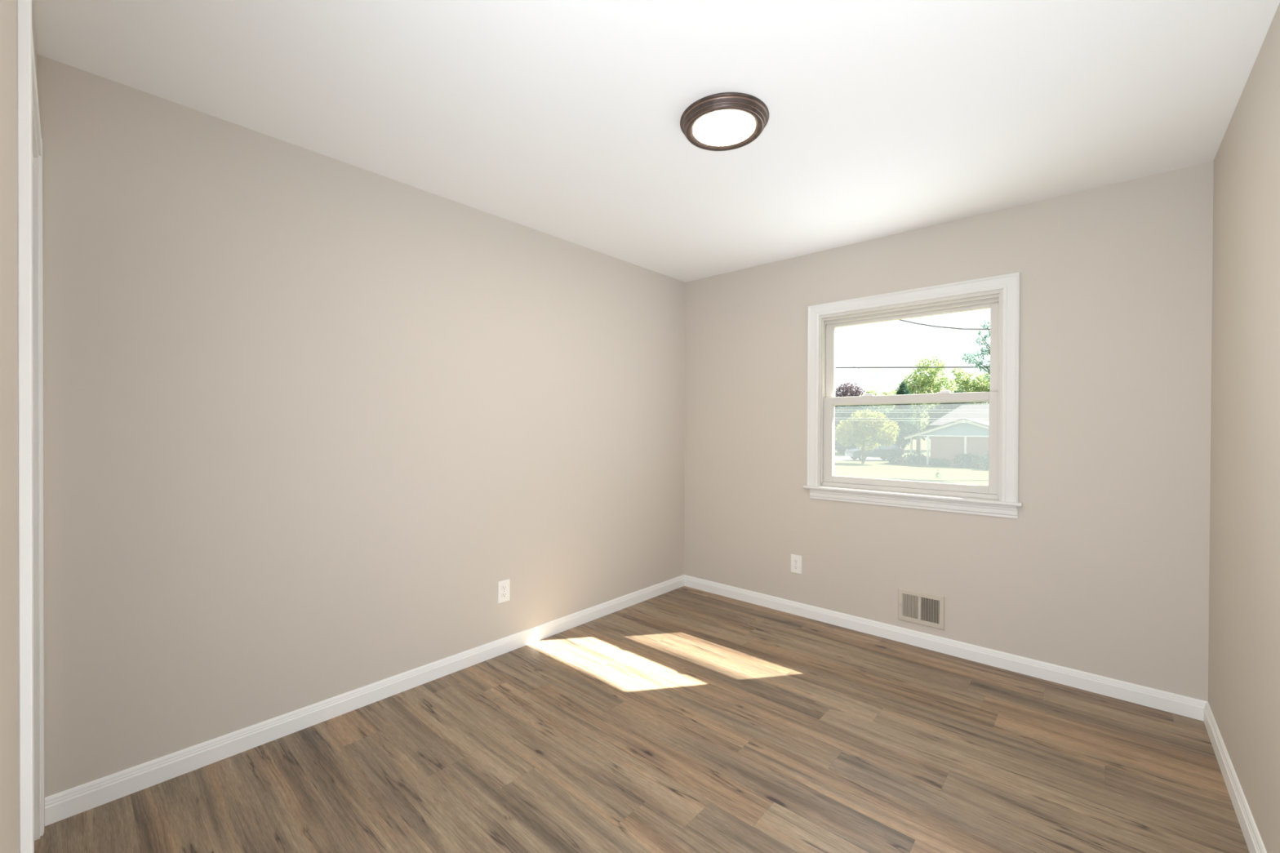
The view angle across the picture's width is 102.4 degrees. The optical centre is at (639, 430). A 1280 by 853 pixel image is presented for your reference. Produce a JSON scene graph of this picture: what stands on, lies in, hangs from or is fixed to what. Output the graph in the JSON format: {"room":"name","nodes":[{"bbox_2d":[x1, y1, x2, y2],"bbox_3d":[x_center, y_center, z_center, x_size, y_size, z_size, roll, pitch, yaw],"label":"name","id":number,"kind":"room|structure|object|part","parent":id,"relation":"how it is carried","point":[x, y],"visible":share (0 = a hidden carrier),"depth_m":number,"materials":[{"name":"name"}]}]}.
{"room":"empty bedroom","nodes":[
{"label":"empty bedroom","id":0,"kind":"room"},
{"bbox_2d":[0,0,36,852],"bbox_3d":[-0.747,0.078,0.516,3.200,2.500,0.110,1,0,42],"label":"wall","id":1,"kind":"structure","parent":0,"point":[9,486],"depth_m":0.80,"materials":[{"name":"beige paint"}]},
{"bbox_2d":[17,0,44,852],"bbox_3d":[-1.559,0.179,1.255,1.000,2.163,0.126,1,0,42],"label":"trim","id":2,"kind":"structure","parent":1,"relation":"attached to","point":[29,140],"depth_m":0.97,"materials":[{"name":"white paint"}]},
{"bbox_3d":[-1.173,0.182,0.983,0.062,2.163,0.016,1,0,42],"label":"casing","id":3,"kind":"part","parent":2,"relation":"part of","materials":[{"name":"white paint"}]},
{"bbox_2d":[36,53,685,824],"bbox_3d":[-1.127,0.065,2.601,0.150,2.500,4.286,1,0,42],"label":"wall","id":4,"kind":"structure","parent":0,"point":[307,413],"depth_m":2.15,"materials":[{"name":"beige paint"}]},
{"bbox_2d":[44,574,684,826],"bbox_3d":[-0.766,1.212,2.892,0.014,0.085,3.374,1,0,42],"label":"baseboard","id":5,"kind":"structure","parent":4,"relation":"attached to","point":[72,802],"depth_m":2.15,"materials":[{"name":"white paint"}]},
{"bbox_2d":[497,578,510,604],"bbox_3d":[-0.765,0.907,2.895,0.008,0.123,0.078,1,0,42],"label":"wall outlet","id":6,"kind":"object","parent":4,"relation":"attached to","point":[504,586],"visible":1,"depth_m":2.89,"materials":[{"name":"white plastic"}]},
{"bbox_2d":[501,591,506,597],"bbox_3d":[-0.763,0.927,2.893,0.003,0.028,0.034,1,0,42],"label":"receptacle","id":7,"kind":"object","parent":6,"relation":"attached to","point":[504,594],"depth_m":2.89,"materials":[{"name":"white plastic"}]},
{"bbox_2d":[501,585,506,590],"bbox_3d":[-0.763,0.886,2.893,0.003,0.028,0.034,1,0,42],"label":"receptacle","id":8,"kind":"object","parent":6,"relation":"attached to","point":[503,587],"depth_m":2.89,"materials":[{"name":"white plastic"}]},
{"bbox_2d":[34,586,1249,852],"bbox_3d":[-0.083,1.296,1.246,3.270,0.060,4.953,1,0,42],"label":"floor","id":9,"kind":"structure","parent":0,"point":[684,719],"depth_m":1.95,"materials":[{"name":"brown wood"}]},
{"bbox_2d":[32,0,1279,282],"bbox_3d":[-0.011,-1.234,1.286,3.550,0.120,5.050,1,0,42],"label":"ceiling","id":10,"kind":"structure","parent":0,"point":[558,118],"depth_m":1.79,"materials":[{"name":"white paint"}]},
{"bbox_2d":[680,92,768,151],"bbox_3d":[0.319,-1.157,1.955,0.334,0.039,0.334,1,0,42],"label":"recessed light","id":11,"kind":"object","parent":10,"relation":"in","point":[724,121],"visible":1,"depth_m":1.90,"materials":[{"name":"brown metal"}]},
{"bbox_2d":[693,110,755,146],"bbox_3d":[0.319,-1.141,1.955,0.234,0.004,0.234,1,0,42],"label":"diffuser","id":12,"kind":"object","parent":11,"relation":"attached to","point":[714,127],"depth_m":1.95,"materials":[{"name":"white"}]},
{"bbox_2d":[684,160,1213,702],"bbox_3d":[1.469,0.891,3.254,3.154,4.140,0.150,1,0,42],"label":"wall","id":13,"kind":"structure","parent":0,"point":[1103,567],"depth_m":2.64,"materials":[{"name":"beige paint"}]},
{"bbox_2d":[791,554,801,573],"bbox_3d":[1.065,0.915,3.510,0.078,0.123,0.008,1,0,42],"label":"wall outlet","id":14,"kind":"object","parent":13,"relation":"attached to","point":[796,560],"visible":1,"depth_m":3.51,"materials":[{"name":"white plastic"}]},
{"bbox_2d":[802,271,1022,518],"bbox_3d":[1.597,-0.184,3.119,1.183,1.284,0.196,1,0,42],"label":"window","id":15,"kind":"structure","parent":13,"relation":"in","point":[1000,294],"depth_m":2.99,"materials":[{"name":"white paint"}]},
{"bbox_3d":[1.589,0.066,3.112,0.968,0.558,0.030,1,0,42],"label":"sash","id":16,"kind":"part","parent":15,"relation":"part of","materials":[{"name":"clear glass"}]},
{"bbox_3d":[1.641,0.064,3.169,0.980,0.564,0.012,1,0,42],"label":"screen frame","id":17,"kind":"part","parent":15,"relation":"part of","materials":[{"name":"white plastic"}]},
{"bbox_3d":[1.553,0.385,3.075,1.183,0.020,0.070,1,0,42],"label":"sill","id":18,"kind":"part","parent":15,"relation":"part of","materials":[{"name":"white paint"}]},
{"bbox_3d":[1.617,-0.453,3.138,0.968,0.540,0.029,1,0,42],"label":"sash","id":19,"kind":"part","parent":15,"relation":"part of","materials":[{"name":"white plastic"}]},
{"bbox_2d":[897,587,944,630],"bbox_3d":[1.633,1.039,2.996,0.245,0.190,0.016,1,0,42],"label":"air vent","id":20,"kind":"object","parent":13,"relation":"in","point":[922,608],"visible":1,"depth_m":2.99,"materials":[{"name":"beige metal"}]},
{"bbox_2d":[684,574,1207,720],"bbox_3d":[1.413,1.219,3.195,2.854,0.085,0.014,1,0,42],"label":"baseboard","id":21,"kind":"structure","parent":13,"relation":"attached to","point":[1182,705],"depth_m":2.79,"materials":[{"name":"white paint"}]},
{"bbox_2d":[1208,2,1279,852],"bbox_3d":[1.410,0.084,0.930,0.150,2.500,3.386,1,0,42],"label":"wall","id":22,"kind":"structure","parent":0,"point":[1244,648],"depth_m":1.66,"materials":[{"name":"beige paint"}]},
{"bbox_2d":[1203,702,1266,852],"bbox_3d":[1.344,1.231,0.991,0.014,0.085,3.386,1,0,42],"label":"baseboard","id":23,"kind":"structure","parent":22,"relation":"attached to","point":[1255,844],"depth_m":1.75,"materials":[{"name":"white paint"}]},
{"label":"outside","id":24,"kind":"structure","parent":0,"visible":0},
{"bbox_2d":[834,438,988,485],"bbox_3d":[46.387,2.658,70.468,220.000,0.001,159.800,1,0,42],"label":"lawn","id":25,"kind":"structure","parent":24,"point":[870,469],"depth_m":34.28,"materials":[{"name":"green plant"}]},
{"bbox_2d":[835,382,877,414],"bbox_3d":[30.945,-2.334,77.134,9.924,9.838,4.482,1,0,42],"label":"tree","id":26,"kind":"object","parent":25,"relation":"on","point":[848,389],"visible":0.21,"depth_m":76.75,"materials":[{"name":"purple plant"}]},
{"bbox_2d":[834,408,899,463],"bbox_3d":[18.113,0.492,41.481,5.354,4.478,2.997,1,0,42],"label":"shade tree","id":27,"kind":"object","parent":25,"relation":"on","point":[865,430],"visible":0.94,"depth_m":40.97,"materials":[{"name":"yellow plant"}]},
{"bbox_2d":[834,404,921,453],"bbox_3d":[24.400,-0.139,54.953,3.272,6.329,10.334,0,0,-41],"label":"tree","id":28,"kind":"object","parent":25,"relation":"on","point":[904,431],"visible":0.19,"depth_m":53.60,"materials":[{"name":"green plant"}]},
{"bbox_2d":[856,388,915,416],"bbox_3d":[42.423,-2.377,90.162,11.412,9.861,5.196,1,0,42],"label":"tree","id":29,"kind":"object","parent":25,"relation":"on","point":[873,391],"visible":0.02,"depth_m":90.19,"materials":[{"name":"green plant"}]},
{"bbox_2d":[884,450,902,464],"bbox_3d":[20.275,2.244,41.202,1.500,1.231,1.087,1,0,42],"label":"shrub","id":30,"kind":"object","parent":25,"relation":"on","point":[894,456],"visible":0.98,"depth_m":41.03,"materials":[{"name":"green plant"}]},
{"bbox_2d":[891,382,915,454],"bbox_3d":[28.520,-1.279,55.817,2.317,7.938,2.349,0,0,-9],"label":"conifer","id":31,"kind":"object","parent":25,"relation":"on","point":[903,388],"visible":0.34,"depth_m":55.51,"materials":[{"name":"green plant"}]},
{"bbox_3d":[28.509,-2.473,55.782,2.405,5.550,2.454,1,0,42],"label":"crown","id":32,"kind":"part","parent":31,"relation":"part of","materials":[{"name":"green plant"}]},
{"bbox_2d":[901,450,927,465],"bbox_3d":[21.403,2.243,40.175,1.688,1.299,1.285,1,0,42],"label":"shrub","id":33,"kind":"object","parent":25,"relation":"on","point":[913,458],"visible":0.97,"depth_m":39.98,"materials":[{"name":"green plant"}]},
{"bbox_2d":[879,355,957,453],"bbox_3d":[32.195,-2.974,60.100,8.588,11.311,4.270,1,0,42],"label":"deciduous tree","id":34,"kind":"object","parent":25,"relation":"on","point":[920,381],"visible":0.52,"depth_m":59.18,"materials":[{"name":"green plant"}]},
{"bbox_2d":[934,467,942,479],"bbox_3d":[17.019,2.485,29.359,0.404,0.636,0.382,1,0,42],"label":"plant","id":35,"kind":"object","parent":25,"relation":"on","point":[937,473],"visible":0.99,"depth_m":29.34,"materials":[{"name":"green plant"}]},
{"bbox_2d":[928,457,951,466],"bbox_3d":[22.832,2.607,39.200,1.467,0.982,0.852,1,0,42],"label":"shrub","id":36,"kind":"object","parent":25,"relation":"on","point":[946,463],"visible":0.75,"depth_m":39.09,"materials":[{"name":"green plant"}]},
{"bbox_2d":[911,381,971,440],"bbox_3d":[36.619,-1.853,63.541,7.358,9.063,3.753,1,0,42],"label":"tree","id":37,"kind":"object","parent":25,"relation":"on","point":[949,406],"visible":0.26,"depth_m":62.47,"materials":[{"name":"green plant"}]},
{"bbox_2d":[902,404,989,467],"bbox_3d":[33.188,0.258,41.814,17.420,5.020,16.600,1,0,42],"label":"house","id":38,"kind":"structure","parent":25,"relation":"on","point":[968,433],"depth_m":39.56,"materials":[{"name":"brick"}]},
{"bbox_3d":[22.295,1.592,42.278,0.140,2.260,0.140,1,0,42],"label":"porch post","id":39,"kind":"part","parent":38,"relation":"part of","materials":[{"name":"white wood"}]},
{"bbox_3d":[22.622,1.604,40.440,0.140,2.260,0.140,1,0,42],"label":"porch post","id":40,"kind":"part","parent":38,"relation":"part of","materials":[{"name":"white wood"}]},
{"bbox_2d":[951,453,980,468],"bbox_3d":[23.963,2.243,37.753,1.273,1.346,2.053,0,0,-17],"label":"shrub","id":41,"kind":"object","parent":25,"relation":"on","point":[966,461],"visible":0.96,"depth_m":37.58,"materials":[{"name":"green plant"}]},
{"bbox_2d":[947,368,990,404],"bbox_3d":[45.741,-2.919,66.702,10.542,11.259,4.608,1,0,42],"label":"bushy tree","id":42,"kind":"object","parent":25,"relation":"on","point":[983,385],"visible":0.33,"depth_m":67.95,"materials":[{"name":"green plant"}]},
{"bbox_2d":[960,320,990,380],"bbox_3d":[21.859,-2.299,29.521,3.143,10.256,5.235,0,0,-25],"label":"tree","id":43,"kind":"object","parent":25,"relation":"on","point":[978,363],"visible":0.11,"depth_m":30.53,"materials":[{"name":"green plant"}]},
{"bbox_2d":[977,450,988,470],"bbox_3d":[24.327,2.038,35.595,1.700,1.555,1.158,1,0,42],"label":"shrub","id":44,"kind":"object","parent":25,"relation":"on","point":[986,458],"visible":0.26,"depth_m":35.73,"materials":[{"name":"green plant"}]},
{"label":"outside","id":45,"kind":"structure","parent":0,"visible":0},
{"bbox_2d":[899,319,990,329],"bbox_3d":[14.100,-7.377,25.389,16.023,5.636,0.060,1,0,42],"label":"overhead cable","id":46,"kind":"object","parent":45,"point":[900,319],"visible":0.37,"depth_m":24.80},
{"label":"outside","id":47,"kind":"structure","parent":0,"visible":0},
{"bbox_2d":[835,366,987,368],"bbox_3d":[17.715,-4.516,36.930,42.006,2.983,0.096,1,0,42],"label":"overhead cable","id":48,"kind":"object","parent":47,"point":[885,366],"visible":0.36,"depth_m":35.52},
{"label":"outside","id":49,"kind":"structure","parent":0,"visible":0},
{"bbox_2d":[840,357,914,358],"bbox_3d":[25.583,-6.702,48.675,46.003,3.438,0.044,1,0,42],"label":"overhead cable","id":50,"kind":"object","parent":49,"point":[841,357],"visible":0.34,"depth_m":50.63,"materials":[{"name":"metal"}]},
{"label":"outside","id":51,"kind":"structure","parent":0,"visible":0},
{"bbox_2d":[836,360,936,392],"bbox_3d":[14.668,-4.828,36.975,13.407,5.320,0.024,1,0,42],"label":"overhead cable","id":52,"kind":"object","parent":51,"point":[837,361],"visible":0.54,"depth_m":35.16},
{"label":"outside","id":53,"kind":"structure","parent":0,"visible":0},
{"bbox_2d":[835,409,868,410],"bbox_3d":[16.882,-1.524,39.026,34.001,0.650,0.036,1,0,42],"label":"overhead cable","id":54,"kind":"object","parent":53,"point":[835,410],"visible":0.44,"depth_m":39.55,"materials":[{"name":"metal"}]},
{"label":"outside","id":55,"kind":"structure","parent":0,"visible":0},
{"bbox_2d":[836,412,989,413],"bbox_3d":[16.881,-1.338,39.028,34.000,0.594,0.036,1,0,42],"label":"overhead cable","id":56,"kind":"object","parent":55,"point":[837,412],"visible":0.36,"depth_m":36.69,"materials":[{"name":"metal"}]},
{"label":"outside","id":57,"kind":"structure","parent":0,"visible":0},
{"bbox_2d":[858,417,958,418],"bbox_3d":[16.879,-0.904,39.030,34.000,0.481,0.036,1,0,42],"label":"overhead cable","id":58,"kind":"object","parent":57,"point":[859,418],"visible":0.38,"depth_m":36.88,"materials":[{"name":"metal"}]},
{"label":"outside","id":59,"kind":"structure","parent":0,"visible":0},
{"bbox_2d":[857,420,930,421],"bbox_3d":[16.879,-0.718,39.031,34.000,0.425,0.036,1,0,42],"label":"overhead cable","id":60,"kind":"object","parent":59,"point":[858,420],"visible":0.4,"depth_m":37.51,"materials":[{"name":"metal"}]},
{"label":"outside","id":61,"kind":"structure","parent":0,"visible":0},
{"bbox_2d":[834,456,895,461],"bbox_3d":[6.261,2.641,47.961,32.596,0.070,7.099,0,0,0],"label":"street","id":62,"kind":"structure","parent":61,"point":[836,458],"depth_m":47.04,"materials":[{"name":"grey asphalt"}]},
{"bbox_2d":[844,442,902,460],"bbox_3d":[20.573,1.874,45.444,4.363,1.606,1.896,0,0,0],"label":"car","id":63,"kind":"object","parent":62,"relation":"on","point":[855,454],"visible":0.59,"depth_m":44.60,"materials":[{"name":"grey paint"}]}
]}

